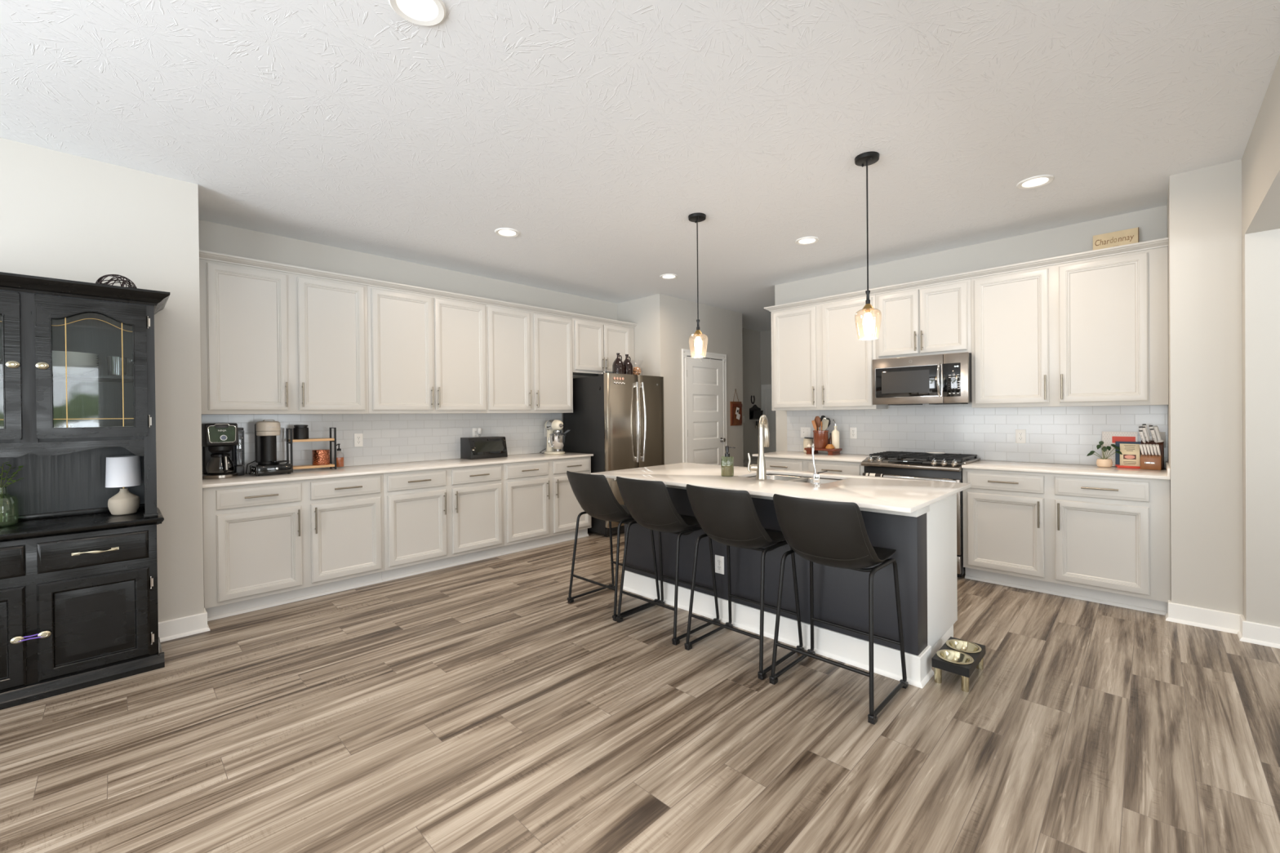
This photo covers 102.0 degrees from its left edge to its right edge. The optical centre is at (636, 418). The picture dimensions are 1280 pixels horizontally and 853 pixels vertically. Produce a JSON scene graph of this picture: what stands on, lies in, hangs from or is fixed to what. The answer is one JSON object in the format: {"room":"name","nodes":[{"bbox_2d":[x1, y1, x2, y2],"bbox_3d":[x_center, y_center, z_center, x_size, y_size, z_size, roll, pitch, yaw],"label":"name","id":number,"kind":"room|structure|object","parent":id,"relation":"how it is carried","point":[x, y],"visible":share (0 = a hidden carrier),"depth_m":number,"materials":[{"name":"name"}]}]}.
{"room":"kitchen","nodes":[
{"label":"kitchen","id":0,"kind":"room"},
{"bbox_2d":[0,137,204,622],"bbox_3d":[-4.249,-0.043,2.371,0.865,2.817,3.394,0,0,45],"label":"wall","id":1,"kind":"structure","parent":0,"point":[66,216],"depth_m":3.12,"materials":[{"name":"grey paint"}]},
{"bbox_2d":[158,608,210,642],"bbox_3d":[-3.952,1.306,2.116,0.146,0.115,3.420,0,0,45],"label":"baseboard","id":2,"kind":"structure","parent":1,"relation":"attached to","point":[175,628],"depth_m":3.20,"materials":[{"name":"white wood"}]},
{"bbox_2d":[198,219,617,451],"bbox_3d":[-1.802,-0.084,5.374,0.120,2.817,4.318,0,0,45],"label":"wall","id":3,"kind":"structure","parent":0,"point":[213,237],"depth_m":4.74,"materials":[{"name":"grey paint"}]},
{"bbox_2d":[199,258,368,414],"bbox_3d":[-2.744,-0.573,4.073,0.366,1.081,1.103,0,0,45],"label":"upper cabinet","id":4,"kind":"object","parent":3,"relation":"attached to","point":[272,341],"visible":0.93,"depth_m":3.92,"materials":[{"name":"grey paint"}]},
{"bbox_2d":[199,249,637,328],"bbox_3d":[-1.527,-1.155,5.086,0.055,0.046,4.316,0,0,45],"label":"crown molding","id":5,"kind":"structure","parent":4,"relation":"attached to","point":[205,255],"depth_m":4.44,"materials":[{"name":"grey paint"}]},
{"bbox_2d":[201,413,562,473],"bbox_3d":[-2.083,0.185,4.997,0.009,0.462,3.380,0,0,45],"label":"tile backsplash","id":6,"kind":"structure","parent":3,"relation":"attached to","point":[388,438],"depth_m":4.81,"materials":[{"name":"white tile"}]},
{"bbox_2d":[354,433,363,446],"bbox_3d":[-2.465,0.195,4.598,0.008,0.116,0.070,0,0,45],"label":"wall outlet","id":7,"kind":"object","parent":6,"relation":"attached to","point":[358,439],"visible":1,"depth_m":4.60,"materials":[{"name":"white plastic"}]},
{"bbox_2d":[367,285,487,413],"bbox_3d":[-1.969,-0.585,4.856,0.366,1.081,1.099,0,0,45],"label":"upper cabinet","id":8,"kind":"object","parent":3,"relation":"attached to","point":[427,354],"visible":0.93,"depth_m":4.71,"materials":[{"name":"grey paint"}]},
{"bbox_2d":[485,304,573,413],"bbox_3d":[-1.201,-0.597,5.632,0.366,1.081,1.082,0,0,45],"label":"upper cabinet","id":9,"kind":"object","parent":3,"relation":"attached to","point":[530,370],"visible":0.97,"depth_m":5.48,"materials":[{"name":"grey paint"}]},
{"bbox_2d":[572,318,634,376],"bbox_3d":[-0.471,-0.840,6.372,0.366,0.617,0.999,0,0,45],"label":"upper cabinet","id":10,"kind":"object","parent":3,"relation":"attached to","point":[596,345],"visible":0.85,"depth_m":6.20,"materials":[{"name":"grey paint"}]},
{"bbox_2d":[0,0,1279,331],"bbox_3d":[1.598,-1.570,2.546,9.300,0.120,12.100,0,0,45],"label":"ceiling","id":11,"kind":"structure","parent":0,"point":[593,131],"depth_m":2.57,"materials":[{"name":"white paint"}]},
{"bbox_2d":[388,0,446,26],"bbox_3d":[-0.785,-1.478,1.858,0.194,0.010,0.194,0,0,45],"label":"recessed light","id":12,"kind":"object","parent":11,"relation":"in","point":[420,12],"visible":1,"depth_m":1.88,"materials":[{"name":"white plastic"}]},
{"bbox_2d":[494,227,519,237],"bbox_3d":[-1.039,-1.488,4.163,0.194,0.010,0.194,0,0,45],"label":"recessed light","id":13,"kind":"object","parent":11,"relation":"in","point":[504,232],"visible":1,"depth_m":4.16,"materials":[{"name":"white plastic"}]},
{"bbox_2d":[659,273,677,279],"bbox_3d":[0.344,-1.509,5.533,0.194,0.010,0.194,0,0,45],"label":"recessed light","id":14,"kind":"object","parent":11,"relation":"in","point":[668,276],"visible":1,"depth_m":5.52,"materials":[{"name":"white plastic"}]},
{"bbox_2d":[688,212,706,351],"bbox_3d":[0.457,-0.981,3.867,0.143,1.051,0.143,-1,0,-22],"label":"pendant light","id":15,"kind":"object","parent":11,"relation":"hanging from","point":[697,217],"visible":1,"depth_m":3.86,"materials":[{"name":"black metal"}]},
{"bbox_2d":[795,236,818,244],"bbox_3d":[1.457,-1.514,4.430,0.194,0.010,0.194,0,0,45],"label":"recessed light","id":16,"kind":"object","parent":11,"relation":"in","point":[806,240],"visible":1,"depth_m":4.42,"materials":[{"name":"white plastic"}]},
{"bbox_2d":[854,151,881,330],"bbox_3d":[1.338,-0.985,3.002,0.143,1.051,0.143,-1,0,-22],"label":"pendant light","id":17,"kind":"object","parent":11,"relation":"hanging from","point":[866,158],"visible":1,"depth_m":2.99,"materials":[{"name":"black metal"}]},
{"bbox_2d":[1016,174,1054,189],"bbox_3d":[2.567,-1.519,3.340,0.194,0.010,0.194,0,0,45],"label":"recessed light","id":18,"kind":"object","parent":11,"relation":"in","point":[1036,181],"visible":1,"depth_m":3.33,"materials":[{"name":"white plastic"}]},
{"bbox_2d":[0,530,1279,852],"bbox_3d":[1.626,1.307,2.561,9.300,0.001,12.100,0,0,45],"label":"floor","id":19,"kind":"structure","parent":0,"point":[473,707],"depth_m":2.17,"materials":[{"name":"wood"}]},
{"bbox_2d":[0,271,170,710],"bbox_3d":[-3.033,0.340,2.614,0.495,2.024,1.010,0,0,45],"label":"china hutch","id":20,"kind":"object","parent":19,"relation":"on","point":[78,575],"visible":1,"depth_m":2.64,"materials":[{"name":"black paint"}]},
{"bbox_2d":[0,461,24,526],"bbox_3d":[-3.187,0.377,2.609,0.131,0.325,0.141,0,0,45],"label":"glass vase","id":21,"kind":"object","parent":20,"relation":"on","point":[10,465],"visible":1,"depth_m":2.61,"materials":[{"name":"green glass"}]},
{"bbox_2d":[52,363,99,374],"bbox_3d":[-2.954,-0.247,2.688,0.236,0.052,0.236,0,0,45],"label":"bowl","id":22,"kind":"object","parent":20,"relation":"on","point":[57,368],"visible":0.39,"depth_m":2.65,"materials":[{"name":"white ceramic"}]},
{"bbox_2d":[52,360,99,365],"bbox_3d":[-2.954,-0.260,2.688,0.236,0.052,0.236,0,0,45],"label":"bowl","id":23,"kind":"object","parent":22,"relation":"on","point":[53,362],"visible":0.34,"depth_m":2.64,"materials":[{"name":"white ceramic"}]},
{"bbox_2d":[52,358,99,364],"bbox_3d":[-2.955,-0.272,2.688,0.236,0.052,0.236,0,0,45],"label":"bowl","id":24,"kind":"object","parent":23,"relation":"on","point":[53,359],"visible":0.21,"depth_m":2.64,"materials":[{"name":"white ceramic"}]},
{"bbox_2d":[52,355,98,361],"bbox_3d":[-2.955,-0.285,2.688,0.236,0.052,0.236,0,0,45],"label":"bowl","id":25,"kind":"object","parent":24,"relation":"on","point":[53,357],"visible":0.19,"depth_m":2.64,"materials":[{"name":"white ceramic"}]},
{"bbox_2d":[52,353,98,359],"bbox_3d":[-2.955,-0.297,2.688,0.236,0.052,0.236,0,0,45],"label":"bowl","id":26,"kind":"object","parent":25,"relation":"on","point":[53,354],"visible":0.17,"depth_m":2.64,"materials":[{"name":"white ceramic"}]},
{"bbox_2d":[52,351,98,356],"bbox_3d":[-2.955,-0.310,2.688,0.236,0.052,0.236,0,0,45],"label":"bowl","id":27,"kind":"object","parent":26,"relation":"on","point":[53,352],"visible":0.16,"depth_m":2.64,"materials":[{"name":"white ceramic"}]},
{"bbox_2d":[95,274,137,288],"bbox_3d":[-2.834,-0.698,2.826,0.168,0.167,0.166,-1,0,-32],"label":"ball","id":28,"kind":"object","parent":20,"relation":"on","point":[127,281],"visible":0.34,"depth_m":2.80,"materials":[{"name":"black metal"}]},
{"bbox_2d":[105,455,142,515],"bbox_3d":[-2.864,0.375,2.897,0.146,0.322,0.146,0,0,45],"label":"table lamp","id":29,"kind":"object","parent":20,"relation":"on","point":[124,471],"visible":0.99,"depth_m":2.85,"materials":[{"name":"beige fabric"}]},
{"bbox_2d":[202,473,384,621],"bbox_3d":[-2.625,0.895,3.975,0.661,0.892,1.122,0,0,45],"label":"base cabinet","id":30,"kind":"object","parent":19,"relation":"on","point":[268,544],"visible":0.98,"depth_m":3.72,"materials":[{"name":"grey paint"}]},
{"bbox_2d":[202,452,593,488],"bbox_3d":[-1.873,0.426,4.759,0.640,0.021,3.331,0,0,45],"label":"countertop","id":31,"kind":"structure","parent":30,"relation":"on","point":[312,473],"depth_m":4.31,"materials":[{"name":"white stone"}]},
{"bbox_2d":[201,423,244,479],"bbox_3d":[-3.021,0.235,3.795,0.294,0.392,0.247,0,0,45],"label":"coffee maker","id":32,"kind":"object","parent":31,"relation":"on","point":[219,441],"visible":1,"depth_m":3.72,"materials":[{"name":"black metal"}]},
{"bbox_2d":[247,462,292,476],"bbox_3d":[-2.803,0.390,3.970,0.288,0.076,0.245,0,0,43],"label":"organizer","id":33,"kind":"object","parent":31,"relation":"on","point":[256,469],"visible":1,"depth_m":3.88,"materials":[{"name":"black metal"}]},
{"bbox_2d":[245,419,289,474],"bbox_3d":[-2.827,0.219,3.970,0.281,0.419,0.204,-1,0,-33],"label":"machine","id":34,"kind":"object","parent":33,"relation":"on","point":[266,433],"visible":1,"depth_m":3.94,"materials":[{"name":"black plastic"}]},
{"bbox_2d":[285,427,336,472],"bbox_3d":[-2.650,0.253,4.231,0.133,0.345,0.323,0,0,44],"label":"shelf","id":35,"kind":"object","parent":31,"relation":"on","point":[291,440],"visible":0.85,"depth_m":4.19,"materials":[{"name":"black metal"}]},
{"bbox_2d":[293,424,308,439],"bbox_3d":[-2.703,0.111,4.177,0.106,0.115,0.106,0,0,45],"label":"canister","id":36,"kind":"object","parent":35,"relation":"on","point":[300,431],"visible":0.98,"depth_m":4.14,"materials":[{"name":"black metal"}]},
{"bbox_2d":[311,449,329,465],"bbox_3d":[-2.600,0.323,4.274,0.130,0.120,0.130,0,0,45],"label":"copper mug","id":37,"kind":"object","parent":35,"relation":"on","point":[320,457],"visible":1,"depth_m":4.22,"materials":[{"name":"brown metal"}]},
{"bbox_2d":[336,443,343,466],"bbox_3d":[-2.532,0.319,4.413,0.076,0.204,0.076,0,0,45],"label":"soap bottle","id":38,"kind":"object","parent":31,"relation":"on","point":[340,460],"visible":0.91,"depth_m":4.39,"materials":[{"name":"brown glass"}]},
{"bbox_2d":[460,435,507,459],"bbox_3d":[-1.569,0.302,5.346,0.226,0.212,0.410,0,0,45],"label":"bread box","id":39,"kind":"object","parent":31,"relation":"on","point":[477,447],"visible":1,"depth_m":5.25,"materials":[{"name":"black plastic"}]},
{"bbox_2d":[539,419,570,453],"bbox_3d":[-0.910,0.206,5.871,0.293,0.386,0.340,-1,0,-37],"label":"stand mixer","id":40,"kind":"object","parent":31,"relation":"on","point":[556,442],"visible":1,"depth_m":5.77,"materials":[{"name":"beige metal"}]},
{"bbox_2d":[547,435,565,451],"bbox_3d":[-0.891,0.282,5.787,0.184,0.182,0.220,0,0,45],"label":"bowl","id":41,"kind":"object","parent":40,"relation":"on","point":[557,442],"depth_m":5.74,"materials":[{"name":"silver metal"}]},
{"bbox_2d":[381,463,504,582],"bbox_3d":[-1.847,0.883,4.762,0.661,0.892,1.089,0,0,45],"label":"base cabinet","id":42,"kind":"object","parent":19,"relation":"on","point":[435,519],"visible":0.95,"depth_m":4.51,"materials":[{"name":"grey paint"}]},
{"bbox_2d":[500,456,591,555],"bbox_3d":[-1.080,0.871,5.537,0.661,0.892,1.089,0,0,45],"label":"base cabinet","id":43,"kind":"object","parent":19,"relation":"on","point":[541,508],"visible":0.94,"depth_m":5.26,"materials":[{"name":"grey paint"}]},
{"bbox_2d":[566,471,660,621],"bbox_3d":[-0.182,0.842,3.675,0.505,0.952,0.513,0,0,45],"label":"bar stool","id":44,"kind":"object","parent":19,"relation":"on","point":[593,493],"visible":0.86,"depth_m":3.52,"materials":[{"name":"black metal"}]},
{"bbox_2d":[563,373,664,537],"bbox_3d":[-0.240,0.405,6.206,0.874,1.800,0.926,0,0,45],"label":"refrigerator","id":45,"kind":"object","parent":19,"relation":"on","point":[621,424],"visible":0.59,"depth_m":5.86,"materials":[{"name":"silver metal"}]},
{"bbox_2d":[612,352,624,373],"bbox_3d":[-0.209,-0.608,5.946,0.138,0.276,0.138,0,0,45],"label":"glass jug","id":46,"kind":"object","parent":45,"relation":"on","point":[618,366],"visible":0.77,"depth_m":5.89,"materials":[{"name":"black glass"}]},
{"bbox_2d":[622,354,632,374],"bbox_3d":[-0.111,-0.609,6.074,0.138,0.276,0.138,0,0,45],"label":"glass jug","id":47,"kind":"object","parent":45,"relation":"on","point":[628,364],"visible":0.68,"depth_m":6.02,"materials":[{"name":"black glass"}]},
{"bbox_2d":[616,476,719,645],"bbox_3d":[0.181,0.841,3.316,0.505,0.952,0.513,0,0,45],"label":"bar stool","id":48,"kind":"object","parent":19,"relation":"on","point":[650,504],"visible":0.94,"depth_m":3.16,"materials":[{"name":"black metal"}]},
{"bbox_2d":[684,484,804,679],"bbox_3d":[0.587,0.839,2.914,0.505,0.952,0.513,0,0,45],"label":"bar stool","id":49,"kind":"object","parent":19,"relation":"on","point":[730,517],"visible":0.93,"depth_m":2.76,"materials":[{"name":"black metal"}]},
{"bbox_2d":[743,457,757,466],"bbox_3d":[1.855,0.992,8.641,0.328,0.560,1.370,0,0,45],"label":"bench","id":50,"kind":"object","parent":19,"relation":"on","point":[753,461],"visible":0.06,"depth_m":8.50,"materials":[{"name":"grey paint"}]},
{"bbox_2d":[622,475,957,688],"bbox_3d":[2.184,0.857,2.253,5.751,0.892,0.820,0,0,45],"label":"kitchen island","id":51,"kind":"object","parent":19,"relation":"on","point":[924,540],"visible":0.52,"depth_m":2.88,"materials":[{"name":"grey paint"}]},
{"bbox_2d":[715,555,724,574],"bbox_3d":[0.539,0.952,3.369,0.070,0.116,0.008,0,0,45],"label":"wall outlet","id":52,"kind":"object","parent":51,"relation":"attached to","point":[719,560],"visible":1,"depth_m":3.37,"materials":[{"name":"white plastic"}]},
{"bbox_2d":[590,462,971,512],"bbox_3d":[0.819,0.406,3.442,2.180,0.021,1.094,0,0,45],"label":"island countertop","id":53,"kind":"structure","parent":51,"relation":"on","point":[891,494],"depth_m":3.05,"materials":[{"name":"white stone"}]},
{"bbox_2d":[720,445,735,476],"bbox_3d":[0.621,0.294,3.547,0.084,0.206,0.085,-1,0,-22],"label":"soap dispenser","id":54,"kind":"object","parent":53,"relation":"on","point":[727,470],"visible":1,"depth_m":3.53,"materials":[{"name":"green glass"}]},
{"bbox_2d":[720,456,733,476],"bbox_3d":[0.622,0.329,3.548,0.085,0.136,0.085,0,0,45],"label":"bottle","id":55,"kind":"object","parent":54,"relation":"attached to","point":[727,470],"depth_m":3.52,"materials":[{"name":"green glass"}]},
{"bbox_2d":[747,414,769,479],"bbox_3d":[0.814,0.187,3.436,0.124,0.418,0.232,0,0,25],"label":"kitchen faucet","id":56,"kind":"object","parent":53,"relation":"on","point":[763,430],"visible":1,"depth_m":3.34,"materials":[{"name":"silver metal"}]},
{"bbox_2d":[746,474,842,483],"bbox_3d":[1.050,0.507,3.482,0.641,0.184,0.456,0,0,45],"label":"undermount sink","id":57,"kind":"object","parent":53,"relation":"in","point":[773,477],"visible":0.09,"depth_m":3.60,"materials":[{"name":"silver metal"}]},
{"bbox_2d":[811,443,827,484],"bbox_3d":[1.081,0.274,3.110,0.071,0.242,0.110,-1,0,-31],"label":"tap","id":58,"kind":"object","parent":53,"relation":"on","point":[815,476],"visible":1,"depth_m":3.10,"materials":[{"name":"silver metal"}]},
{"bbox_2d":[764,457,864,475],"bbox_3d":[1.859,0.844,5.255,1.093,0.892,0.661,0,0,45],"label":"base cabinet","id":59,"kind":"object","parent":19,"relation":"on","point":[785,464],"visible":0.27,"depth_m":4.97,"materials":[{"name":"grey paint"}]},
{"bbox_2d":[751,450,873,462],"bbox_3d":[1.849,0.386,5.282,1.144,0.021,0.643,0,0,45],"label":"countertop","id":60,"kind":"structure","parent":59,"relation":"on","point":[790,455],"depth_m":5.16,"materials":[{"name":"white stone"}]},
{"bbox_2d":[803,436,813,453],"bbox_3d":[1.869,0.290,5.629,0.112,0.166,0.104,0,0,45],"label":"ceramic jar","id":61,"kind":"object","parent":60,"relation":"on","point":[806,441],"visible":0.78,"depth_m":5.60,"materials":[{"name":"white ceramic"}]},
{"bbox_2d":[804,447,842,455],"bbox_3d":[1.938,0.343,5.389,0.170,0.062,0.330,-1,0,-42],"label":"tray","id":62,"kind":"object","parent":60,"relation":"on","point":[831,451],"visible":0.78,"depth_m":5.31,"materials":[{"name":"brown wood"}]},
{"bbox_2d":[813,430,828,448],"bbox_3d":[1.919,0.220,5.399,0.158,0.184,0.158,0,0,45],"label":"utensil crock","id":63,"kind":"object","parent":62,"relation":"on","point":[820,437],"visible":0.91,"depth_m":5.34,"materials":[{"name":"brown ceramic"}]},
{"bbox_2d":[822,418,828,430],"bbox_3d":[1.938,0.148,5.360,0.012,0.290,0.109,-1,0,-41],"label":"spatula","id":64,"kind":"object","parent":63,"relation":"in","point":[824,422],"visible":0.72,"depth_m":5.35,"materials":[{"name":"beige plastic"}]},
{"bbox_2d":[831,419,839,448],"bbox_3d":[2.042,0.162,5.320,0.076,0.298,0.076,0,0,45],"label":"oil bottle","id":65,"kind":"object","parent":62,"relation":"on","point":[835,433],"visible":0.95,"depth_m":5.29,"materials":[{"name":"beige ceramic"}]},
{"bbox_2d":[768,493,908,724],"bbox_3d":[0.972,0.837,2.533,0.505,0.952,0.513,0,0,45],"label":"bar stool","id":66,"kind":"object","parent":19,"relation":"on","point":[833,534],"visible":1,"depth_m":2.39,"materials":[{"name":"black leather"}]},
{"bbox_2d":[861,451,980,577],"bbox_3d":[2.500,0.804,4.580,0.784,0.966,0.700,0,0,45],"label":"gas range","id":67,"kind":"object","parent":19,"relation":"on","point":[946,467],"visible":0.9,"depth_m":4.34,"materials":[{"name":"silver metal"}]},
{"bbox_2d":[866,451,980,464],"bbox_3d":[2.557,0.346,4.640,0.784,0.050,0.525,0,0,45],"label":"cooktop","id":68,"kind":"object","parent":67,"relation":"in","point":[966,459],"depth_m":4.50,"materials":[{"name":"black metal"}]},
{"bbox_2d":[931,636,985,692],"bbox_3d":[1.641,1.247,2.636,0.160,0.118,0.344,0,0,45],"label":"stand","id":69,"kind":"object","parent":19,"relation":"on","point":[939,664],"visible":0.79,"depth_m":2.55,"materials":[{"name":"black wood"}]},
{"bbox_2d":[936,649,973,664],"bbox_3d":[1.583,1.207,2.577,0.158,0.047,0.158,0,0,45],"label":"bowl","id":70,"kind":"object","parent":69,"relation":"on","point":[953,656],"visible":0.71,"depth_m":2.61,"materials":[{"name":"gold metal"}]},
{"bbox_2d":[946,639,981,653],"bbox_3d":[1.700,1.206,2.695,0.158,0.047,0.158,0,0,45],"label":"bowl","id":71,"kind":"object","parent":69,"relation":"on","point":[962,646],"visible":0.66,"depth_m":2.73,"materials":[{"name":"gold metal"}]},
{"bbox_2d":[962,467,1170,615],"bbox_3d":[3.205,0.838,3.923,1.154,0.892,0.661,0,0,45],"label":"base cabinet","id":72,"kind":"object","parent":19,"relation":"on","point":[1104,540],"visible":0.93,"depth_m":3.66,"materials":[{"name":"grey paint"}]},
{"bbox_2d":[961,459,1170,479],"bbox_3d":[3.213,0.380,3.933,1.154,0.021,0.643,0,0,45],"label":"countertop","id":73,"kind":"structure","parent":72,"relation":"on","point":[1066,468],"depth_m":3.80,"materials":[{"name":"white stone"}]},
{"bbox_2d":[1086,440,1122,467],"bbox_3d":[3.512,0.270,3.893,0.201,0.194,0.094,0,0,45],"label":"potted plant","id":74,"kind":"object","parent":73,"relation":"on","point":[1107,463],"visible":1,"depth_m":3.88,"materials":[{"name":"green plant"}]},
{"bbox_2d":[1102,431,1137,466],"bbox_3d":[3.643,0.234,3.912,0.197,0.262,0.042,0,0,45],"label":"cookbook","id":75,"kind":"object","parent":73,"relation":"on","point":[1108,438],"visible":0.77,"depth_m":3.93,"materials":[{"name":"white paper"}]},
{"bbox_2d":[1115,441,1141,466],"bbox_3d":[3.655,0.270,3.851,0.144,0.190,0.036,0,0,45],"label":"cookbook","id":76,"kind":"object","parent":73,"relation":"on","point":[1117,443],"visible":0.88,"depth_m":3.88,"materials":[{"name":"blue"}]},
{"bbox_2d":[1120,443,1139,466],"bbox_3d":[3.642,0.276,3.828,0.108,0.172,0.026,0,0,45],"label":"booklet","id":77,"kind":"object","parent":73,"relation":"on","point":[1130,456],"visible":0.96,"depth_m":3.83,"materials":[{"name":"beige paper"}]},
{"bbox_2d":[1123,454,1136,459],"bbox_3d":[3.638,0.286,3.825,0.068,0.034,0.001,0,-6,45],"label":"food picture","id":78,"kind":"object","parent":77,"relation":"attached to","point":[1135,455],"depth_m":3.82},
{"bbox_2d":[1140,440,1164,470],"bbox_3d":[3.706,0.264,3.727,0.164,0.204,0.116,-1,0,-41],"label":"knife block","id":79,"kind":"object","parent":73,"relation":"on","point":[1147,462],"visible":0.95,"depth_m":3.68,"materials":[{"name":"brown wood"}]},
{"bbox_2d":[1153,426,1164,442],"bbox_3d":[3.728,0.116,3.701,0.062,0.116,0.042,-1,0,-17],"label":"knife","id":80,"kind":"object","parent":79,"relation":"on","point":[1156,428],"visible":1,"depth_m":3.69,"materials":[{"name":"white plastic"}]},
{"bbox_2d":[617,293,760,466],"bbox_3d":[1.202,-0.127,7.871,0.875,2.817,3.459,0,0,45],"label":"wall","id":81,"kind":"structure","parent":0,"point":[666,325],"depth_m":6.73,"materials":[{"name":"grey paint"}]},
{"bbox_2d":[681,348,727,465],"bbox_3d":[0.953,0.200,6.939,0.079,2.180,0.960,0,0,45],"label":"door","id":82,"kind":"structure","parent":81,"relation":"in","point":[704,374],"depth_m":6.94,"materials":[{"name":"white wood"}]},
{"bbox_2d":[729,390,742,426],"bbox_3d":[1.438,-0.156,7.460,0.036,0.526,0.270,0,0,45],"label":"wall sign","id":83,"kind":"object","parent":81,"relation":"attached to","point":[733,405],"visible":1,"depth_m":7.44,"materials":[{"name":"brown wood"}]},
{"bbox_2d":[749,404,763,419],"bbox_3d":[2.111,-0.108,9.116,0.075,0.260,0.340,0,0,45],"label":"key holder","id":84,"kind":"object","parent":81,"relation":"attached to","point":[755,412],"visible":0.94,"depth_m":9.07,"materials":[{"name":"black metal"}]},
{"bbox_2d":[760,329,771,410],"bbox_3d":[2.882,-0.148,8.726,2.060,2.817,0.120,0,0,45],"label":"wall","id":85,"kind":"structure","parent":0,"point":[765,335],"depth_m":9.21,"materials":[{"name":"grey paint"}]},
{"bbox_2d":[760,384,776,453],"bbox_3d":[2.589,0.333,8.925,0.980,1.860,0.019,0,0,45],"label":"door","id":86,"kind":"structure","parent":85,"relation":"in","point":[766,406],"depth_m":9.16,"materials":[{"name":"white paint"}]},
{"bbox_2d":[774,204,1168,461],"bbox_3d":[3.750,-0.141,5.898,3.153,2.817,2.918,0,0,45],"label":"wall","id":87,"kind":"structure","parent":0,"point":[1152,223],"depth_m":4.59,"materials":[{"name":"grey paint"}]},
{"bbox_2d":[771,294,887,410],"bbox_3d":[1.952,-0.626,5.369,1.103,1.081,0.352,0,0,45],"label":"upper cabinet","id":88,"kind":"object","parent":87,"relation":"attached to","point":[822,354],"visible":0.97,"depth_m":5.24,"materials":[{"name":"grey paint"}]},
{"bbox_2d":[764,237,1168,311],"bbox_3d":[2.612,-1.193,4.707,3.088,0.046,0.349,0,0,45],"label":"crown molding","id":89,"kind":"structure","parent":88,"relation":"attached to","point":[1161,242],"depth_m":4.22,"materials":[{"name":"grey paint"}]},
{"bbox_2d":[875,279,971,359],"bbox_3d":[2.617,-0.860,4.707,0.773,0.620,0.352,0,0,45],"label":"upper cabinet","id":90,"kind":"object","parent":87,"relation":"attached to","point":[933,319],"visible":0.93,"depth_m":4.58,"materials":[{"name":"grey paint"}]},
{"bbox_2d":[871,351,971,405],"bbox_3d":[2.579,-0.333,4.659,0.768,0.424,0.462,0,0,45],"label":"microwave oven","id":91,"kind":"object","parent":90,"relation":"attached to","point":[936,379],"visible":1,"depth_m":4.50,"materials":[{"name":"silver metal"}]},
{"bbox_2d":[786,402,1168,468],"bbox_3d":[2.774,0.086,4.808,3.008,0.566,0.009,0,0,45],"label":"tile backsplash","id":92,"kind":"structure","parent":87,"relation":"attached to","point":[1054,434],"depth_m":4.53,"materials":[{"name":"white tile"}]},
{"bbox_2d":[800,426,810,437],"bbox_3d":[1.857,0.159,5.699,0.116,0.116,0.016,0,0,45],"label":"light switch","id":93,"kind":"object","parent":92,"relation":"attached to","point":[805,431],"visible":0.97,"depth_m":5.70,"materials":[{"name":"white plastic"}]},
{"bbox_2d":[849,427,857,439],"bbox_3d":[2.231,0.154,5.334,0.070,0.116,0.008,0,0,45],"label":"wall outlet","id":94,"kind":"object","parent":92,"relation":"attached to","point":[853,431],"visible":1,"depth_m":5.33,"materials":[{"name":"white plastic"}]},
{"bbox_2d":[1015,429,1026,443],"bbox_3d":[3.224,0.152,4.351,0.070,0.116,0.008,0,0,45],"label":"wall outlet","id":95,"kind":"object","parent":92,"relation":"attached to","point":[1020,434],"visible":1,"depth_m":4.35,"materials":[{"name":"white plastic"}]},
{"bbox_2d":[971,246,1168,408],"bbox_3d":[3.305,-0.632,4.030,1.153,1.081,0.352,0,0,45],"label":"upper cabinet","id":96,"kind":"object","parent":87,"relation":"attached to","point":[1090,332],"visible":1,"depth_m":3.88,"materials":[{"name":"grey paint"}]},
{"bbox_2d":[1093,226,1138,257],"bbox_3d":[3.594,-1.288,3.892,0.254,0.227,0.040,0,0,45],"label":"sign","id":97,"kind":"object","parent":96,"relation":"on","point":[1130,236],"visible":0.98,"depth_m":3.89,"materials":[{"name":"brown wood"}]},
{"bbox_2d":[1167,159,1243,614],"bbox_3d":[4.745,-0.143,4.450,0.298,2.817,3.577,0,0,45],"label":"wall column","id":98,"kind":"structure","parent":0,"point":[1205,275],"depth_m":3.18,"materials":[{"name":"grey paint"}]},
{"bbox_2d":[1164,600,1279,648],"bbox_3d":[4.720,1.222,1.943,3.833,0.115,0.252,0,0,45],"label":"baseboard","id":99,"kind":"structure","parent":98,"relation":"attached to","point":[1253,633],"depth_m":3.12,"materials":[{"name":"white wood"}]},
{"bbox_2d":[1241,228,1279,626],"bbox_3d":[4.808,-0.129,1.807,3.508,2.817,0.160,0,0,45],"label":"wall","id":100,"kind":"structure","parent":0,"point":[1260,251],"depth_m":2.94,"materials":[{"name":"grey paint"}]},
{"bbox_2d":[1241,55,1279,239],"bbox_3d":[0.925,-1.254,0.271,0.160,0.474,7.713,0,0,45],"label":"wall header","id":101,"kind":"structure","parent":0,"point":[1260,159],"depth_m":2.55,"materials":[{"name":"grey paint"}]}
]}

